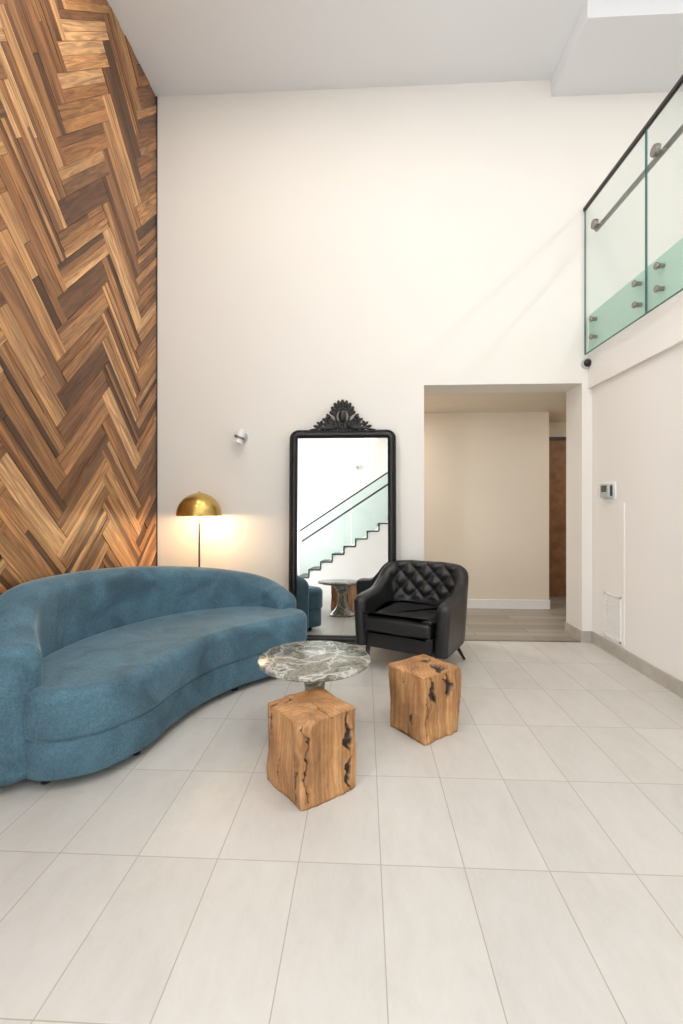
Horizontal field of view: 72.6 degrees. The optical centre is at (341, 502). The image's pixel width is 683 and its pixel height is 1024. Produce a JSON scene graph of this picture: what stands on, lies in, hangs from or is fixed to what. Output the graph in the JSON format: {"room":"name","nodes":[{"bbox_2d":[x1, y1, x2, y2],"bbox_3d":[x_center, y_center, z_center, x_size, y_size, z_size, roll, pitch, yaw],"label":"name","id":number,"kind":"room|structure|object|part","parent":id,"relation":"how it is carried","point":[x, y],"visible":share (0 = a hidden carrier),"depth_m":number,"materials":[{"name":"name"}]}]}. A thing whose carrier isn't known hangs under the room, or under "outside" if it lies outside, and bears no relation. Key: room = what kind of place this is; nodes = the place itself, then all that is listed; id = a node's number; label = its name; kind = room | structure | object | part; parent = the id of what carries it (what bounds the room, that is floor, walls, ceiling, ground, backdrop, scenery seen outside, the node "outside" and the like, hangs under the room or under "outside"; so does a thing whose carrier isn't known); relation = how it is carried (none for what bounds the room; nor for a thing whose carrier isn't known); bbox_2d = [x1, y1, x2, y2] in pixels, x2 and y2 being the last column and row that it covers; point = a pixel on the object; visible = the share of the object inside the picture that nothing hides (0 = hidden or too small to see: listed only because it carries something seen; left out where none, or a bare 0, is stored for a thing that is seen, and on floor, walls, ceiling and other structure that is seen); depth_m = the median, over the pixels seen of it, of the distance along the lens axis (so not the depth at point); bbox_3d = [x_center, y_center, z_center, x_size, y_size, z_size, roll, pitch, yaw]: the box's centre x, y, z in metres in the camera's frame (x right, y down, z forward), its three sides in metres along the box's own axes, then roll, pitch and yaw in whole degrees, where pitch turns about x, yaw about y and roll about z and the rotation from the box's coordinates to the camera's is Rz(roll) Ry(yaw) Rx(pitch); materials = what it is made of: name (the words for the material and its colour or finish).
{"room":"lobby","nodes":[
{"label":"lobby","id":0,"kind":"room"},
{"bbox_2d":[0,0,155,594],"bbox_3d":[-1.920,-1.334,2.542,0.040,5.267,3.994,0,0,3],"label":"cladding","id":1,"kind":"object","parent":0,"point":[78,144],"depth_m":3.26,"materials":[{"name":"brown wood"}]},
{"bbox_2d":[0,597,682,1023],"bbox_3d":[1.506,1.360,1.755,7.360,0.120,9.950,0,0,3],"label":"floor","id":2,"kind":"structure","parent":0,"point":[523,863],"depth_m":1.66,"materials":[{"name":"tile"}]},
{"bbox_2d":[0,566,306,786],"bbox_3d":[-1.212,0.873,3.115,1.161,0.853,2.222,0,0,30],"label":"curved sofa","id":3,"kind":"object","parent":2,"relation":"on","point":[96,665],"visible":0.9,"depth_m":2.66,"materials":[{"name":"blue fabric"}]},
{"bbox_2d":[23,606,306,741],"bbox_3d":[-1.112,0.962,3.073,0.931,0.225,2.010,0,0,30],"label":"seat cushion","id":4,"kind":"object","parent":3,"relation":"on","point":[102,681],"depth_m":2.62,"materials":[{"name":"blue fabric"}]},
{"bbox_2d":[176,491,221,566],"bbox_3d":[-1.302,0.596,4.257,0.404,1.408,0.404,0,0,3],"label":"floor lamp","id":5,"kind":"object","parent":2,"relation":"on","point":[198,504],"visible":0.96,"depth_m":4.12,"materials":[{"name":"gold metal"}]},
{"bbox_3d":[-1.302,0.598,4.257,0.016,1.365,0.016,0,0,3],"label":"stem","id":6,"kind":"part","parent":5,"relation":"part of","materials":[{"name":"gold metal"}]},
{"bbox_3d":[-1.302,0.011,4.257,0.404,0.207,0.404,0,0,3],"label":"lamp shade","id":7,"kind":"part","parent":5,"relation":"part of","materials":[{"name":"gold metal"}]},
{"bbox_2d":[266,686,355,810],"bbox_3d":[-0.140,1.115,2.167,0.347,0.370,0.363,0,0,-37],"label":"stool","id":8,"kind":"object","parent":2,"relation":"on","point":[311,758],"visible":1,"depth_m":2.07,"materials":[{"name":"brown wood"}]},
{"bbox_2d":[257,641,370,690],"bbox_3d":[-0.151,1.083,2.620,0.634,0.434,0.634,0,0,3],"label":"pedestal table","id":9,"kind":"object","parent":2,"relation":"on","point":[313,663],"visible":0.66,"depth_m":2.55,"materials":[{"name":"grey stone"}]},
{"bbox_2d":[289,399,395,643],"bbox_3d":[0.008,0.163,4.331,1.000,2.277,0.144,0,0,3],"label":"floor mirror","id":10,"kind":"object","parent":2,"relation":"on","point":[342,476],"visible":0.91,"depth_m":4.34,"materials":[{"name":"black paint"}]},
{"bbox_3d":[-0.170,-0.708,4.367,0.262,0.059,0.039,0,-2,3],"label":"acanthus stem","id":11,"kind":"part","parent":10,"relation":"part of","materials":[{"name":"black paint"}]},
{"bbox_2d":[297,438,387,635],"bbox_3d":[0.008,0.312,4.336,0.860,1.860,0.006,0,-2,3],"label":"mirror glass","id":12,"kind":"object","parent":10,"relation":"attached to","point":[342,505],"depth_m":4.34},
{"bbox_3d":[0.188,-0.708,4.350,0.262,0.059,0.039,0,-2,3],"label":"acanthus stem","id":13,"kind":"part","parent":10,"relation":"part of","materials":[{"name":"black paint"}]},
{"bbox_2d":[354,560,468,659],"bbox_3d":[0.589,0.909,3.817,0.806,0.792,0.799,0,0,30],"label":"tufted armchair","id":14,"kind":"object","parent":2,"relation":"on","point":[417,607],"visible":1,"depth_m":3.70,"materials":[{"name":"black leather"}]},
{"bbox_3d":[0.211,1.205,3.703,0.040,0.194,0.050,0,0,30],"label":"leg","id":15,"kind":"part","parent":14,"relation":"part of","materials":[{"name":"black paint"}]},
{"bbox_2d":[362,600,437,641],"bbox_3d":[0.556,0.935,3.759,0.620,0.140,0.664,0,0,30],"label":"seat cushion","id":16,"kind":"object","parent":14,"relation":"on","point":[413,620],"depth_m":3.57,"materials":[{"name":"black leather"}]},
{"bbox_3d":[0.568,1.065,3.780,0.553,0.130,0.572,0,0,30],"label":"seat rail","id":17,"kind":"part","parent":14,"relation":"part of","materials":[{"name":"black leather"}]},
{"bbox_3d":[0.966,1.203,3.851,0.133,0.205,0.040,0,0,-7],"label":"leg","id":18,"kind":"part","parent":14,"relation":"part of","materials":[{"name":"black paint"}]},
{"bbox_2d":[388,654,461,745],"bbox_3d":[0.475,1.114,2.682,0.325,0.373,0.321,0,0,-35],"label":"stool","id":19,"kind":"object","parent":2,"relation":"on","point":[425,690],"visible":1,"depth_m":2.60,"materials":[{"name":"brown wood"}]},
{"bbox_2d":[465,640,579,641],"bbox_3d":[1.509,1.304,4.383,1.452,0.013,0.024,0,0,3],"label":"trim","id":20,"kind":"structure","parent":2,"relation":"on","point":[465,640],"depth_m":4.36,"materials":[{"name":"metal"}]},
{"bbox_2d":[107,0,585,96],"bbox_3d":[1.558,-4.070,0.746,7.560,0.200,7.940,0,0,3],"label":"ceiling","id":21,"kind":"structure","parent":0,"point":[182,47],"depth_m":3.99,"materials":[{"name":"paint"}]},
{"bbox_2d":[551,0,682,96],"bbox_3d":[3.620,-3.890,3.926,3.345,0.160,0.710,0,0,3],"label":"ceiling bulkhead","id":22,"kind":"object","parent":21,"relation":"attached to","point":[613,46],"depth_m":3.92,"materials":[{"name":"white paint"}]},
{"bbox_2d":[158,80,682,630],"bbox_3d":[1.640,-1.335,4.546,7.360,5.270,0.340,0,0,3],"label":"wall","id":23,"kind":"structure","parent":0,"point":[377,250],"depth_m":4.44,"materials":[{"name":"paint"}]},
{"bbox_2d":[233,429,247,443],"bbox_3d":[-0.967,-0.630,4.429,0.118,0.150,0.145,0,0,3],"label":"wall spotlight","id":24,"kind":"object","parent":23,"relation":"attached to","point":[241,436],"visible":1,"depth_m":4.37,"materials":[{"name":"grey plastic"}]},
{"bbox_2d":[581,358,590,368],"bbox_3d":[2.285,-1.300,4.313,0.100,0.100,0.064,0,0,3],"label":"security camera","id":25,"kind":"object","parent":23,"relation":"attached to","point":[585,363],"visible":0.96,"depth_m":4.31,"materials":[{"name":"grey plastic"}]},
{"bbox_2d":[424,412,548,599],"bbox_3d":[0.831,0.040,6.157,3.470,2.520,0.740,0,0,3],"label":"wall","id":26,"kind":"structure","parent":0,"point":[486,474],"depth_m":5.74,"materials":[{"name":"paint"}]},
{"bbox_2d":[467,599,549,608],"bbox_3d":[0.839,1.245,6.149,3.485,0.110,0.755,0,0,3],"label":"baseboard","id":27,"kind":"structure","parent":26,"relation":"attached to","point":[471,603],"depth_m":5.71,"materials":[{"name":"white wood"}]},
{"bbox_2d":[424,392,565,421],"bbox_3d":[1.471,-1.170,5.611,4.800,0.100,1.770,0,0,3],"label":"ceiling","id":28,"kind":"structure","parent":0,"point":[554,403],"depth_m":5.23,"materials":[{"name":"paint"}]},
{"bbox_2d":[549,422,565,436],"bbox_3d":[1.474,0.040,5.681,5.000,2.520,1.910,0,0,3],"label":"wall","id":29,"kind":"structure","parent":0,"point":[556,429],"depth_m":6.42,"materials":[{"name":"paint"}]},
{"bbox_2d":[549,440,565,596],"bbox_3d":[3.263,0.212,6.441,0.840,2.165,0.040,0,0,3],"label":"door","id":30,"kind":"structure","parent":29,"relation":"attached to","point":[557,448],"depth_m":6.43,"materials":[{"name":"brown wood"}]},
{"bbox_2d":[549,437,565,439],"bbox_3d":[3.262,0.195,6.431,0.900,2.210,0.080,0,0,3],"label":"frame","id":31,"kind":"object","parent":29,"relation":"attached to","point":[550,438],"visible":0.02,"depth_m":6.41,"materials":[{"name":"plastic"}]},
{"bbox_2d":[588,290,682,387],"bbox_3d":[2.260,-1.235,1.468,0.185,0.330,5.750,0,0,3],"label":"wall","id":32,"kind":"structure","parent":0,"point":[660,330],"depth_m":3.52,"materials":[{"name":"paint"}]},
{"bbox_2d":[589,238,682,350],"bbox_3d":[2.263,-1.575,1.468,0.180,0.350,5.750,0,0,3],"label":"trim","id":33,"kind":"structure","parent":32,"relation":"attached to","point":[617,312],"depth_m":3.56,"materials":[{"name":"green glass"}]},
{"bbox_2d":[583,75,682,354],"bbox_3d":[2.163,-2.063,1.568,0.120,1.373,5.540,0,0,3],"label":"glass balcony railing","id":34,"kind":"object","parent":33,"relation":"attached to","point":[656,152],"visible":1,"depth_m":3.40,"materials":[{"name":"glass"}]},
{"bbox_3d":[2.133,-2.735,1.569,0.028,0.030,5.540,0,0,3],"label":"rail","id":35,"kind":"part","parent":34,"relation":"part of","materials":[{"name":"brown metal"}]},
{"bbox_3d":[2.201,-2.500,1.526,0.040,0.040,5.460,0,0,3],"label":"handrail","id":36,"kind":"part","parent":34,"relation":"part of","materials":[{"name":"metal"}]},
{"bbox_2d":[592,343,682,681],"bbox_3d":[2.278,0.115,1.467,0.150,2.370,5.750,0,0,3],"label":"wall","id":37,"kind":"structure","parent":0,"point":[637,413],"depth_m":3.51,"materials":[{"name":"paint"}]},
{"bbox_2d":[600,482,615,499],"bbox_3d":[2.288,-0.105,4.020,0.075,0.150,0.190,0,0,3],"label":"thermostat","id":38,"kind":"object","parent":37,"relation":"attached to","point":[608,489],"visible":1,"depth_m":3.97,"materials":[{"name":"grey plastic"}]},
{"bbox_2d":[599,503,624,646],"bbox_3d":[2.319,0.588,3.993,0.010,1.175,0.400,0,0,3],"label":"panel","id":39,"kind":"object","parent":37,"relation":"attached to","point":[611,515],"visible":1,"depth_m":3.97,"materials":[{"name":"paint"}]},
{"bbox_2d":[604,592,620,643],"bbox_3d":[2.309,0.970,3.964,0.008,0.380,0.260,0,0,3],"label":"vent grille","id":40,"kind":"object","parent":39,"relation":"attached to","point":[605,593],"visible":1,"depth_m":3.96,"materials":[{"name":"white metal"}]},
{"bbox_2d":[565,622,682,698],"bbox_3d":[2.158,1.248,1.643,0.107,0.105,6.090,0,0,3],"label":"baseboard","id":41,"kind":"structure","parent":37,"relation":"attached to","point":[659,676],"depth_m":3.69,"materials":[{"name":"stone"}]},
{"bbox_3d":[-2.122,-1.335,0.853,0.200,5.270,7.400,0,0,3],"label":"wall","id":42,"kind":"structure","parent":0,"visible":0},
{"bbox_2d":[156,96,157,565],"bbox_3d":[-1.820,-1.333,4.540,0.048,5.267,0.006,0,0,3],"label":"trim","id":43,"kind":"structure","parent":42,"relation":"attached to","point":[156,96],"depth_m":4.54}
]}

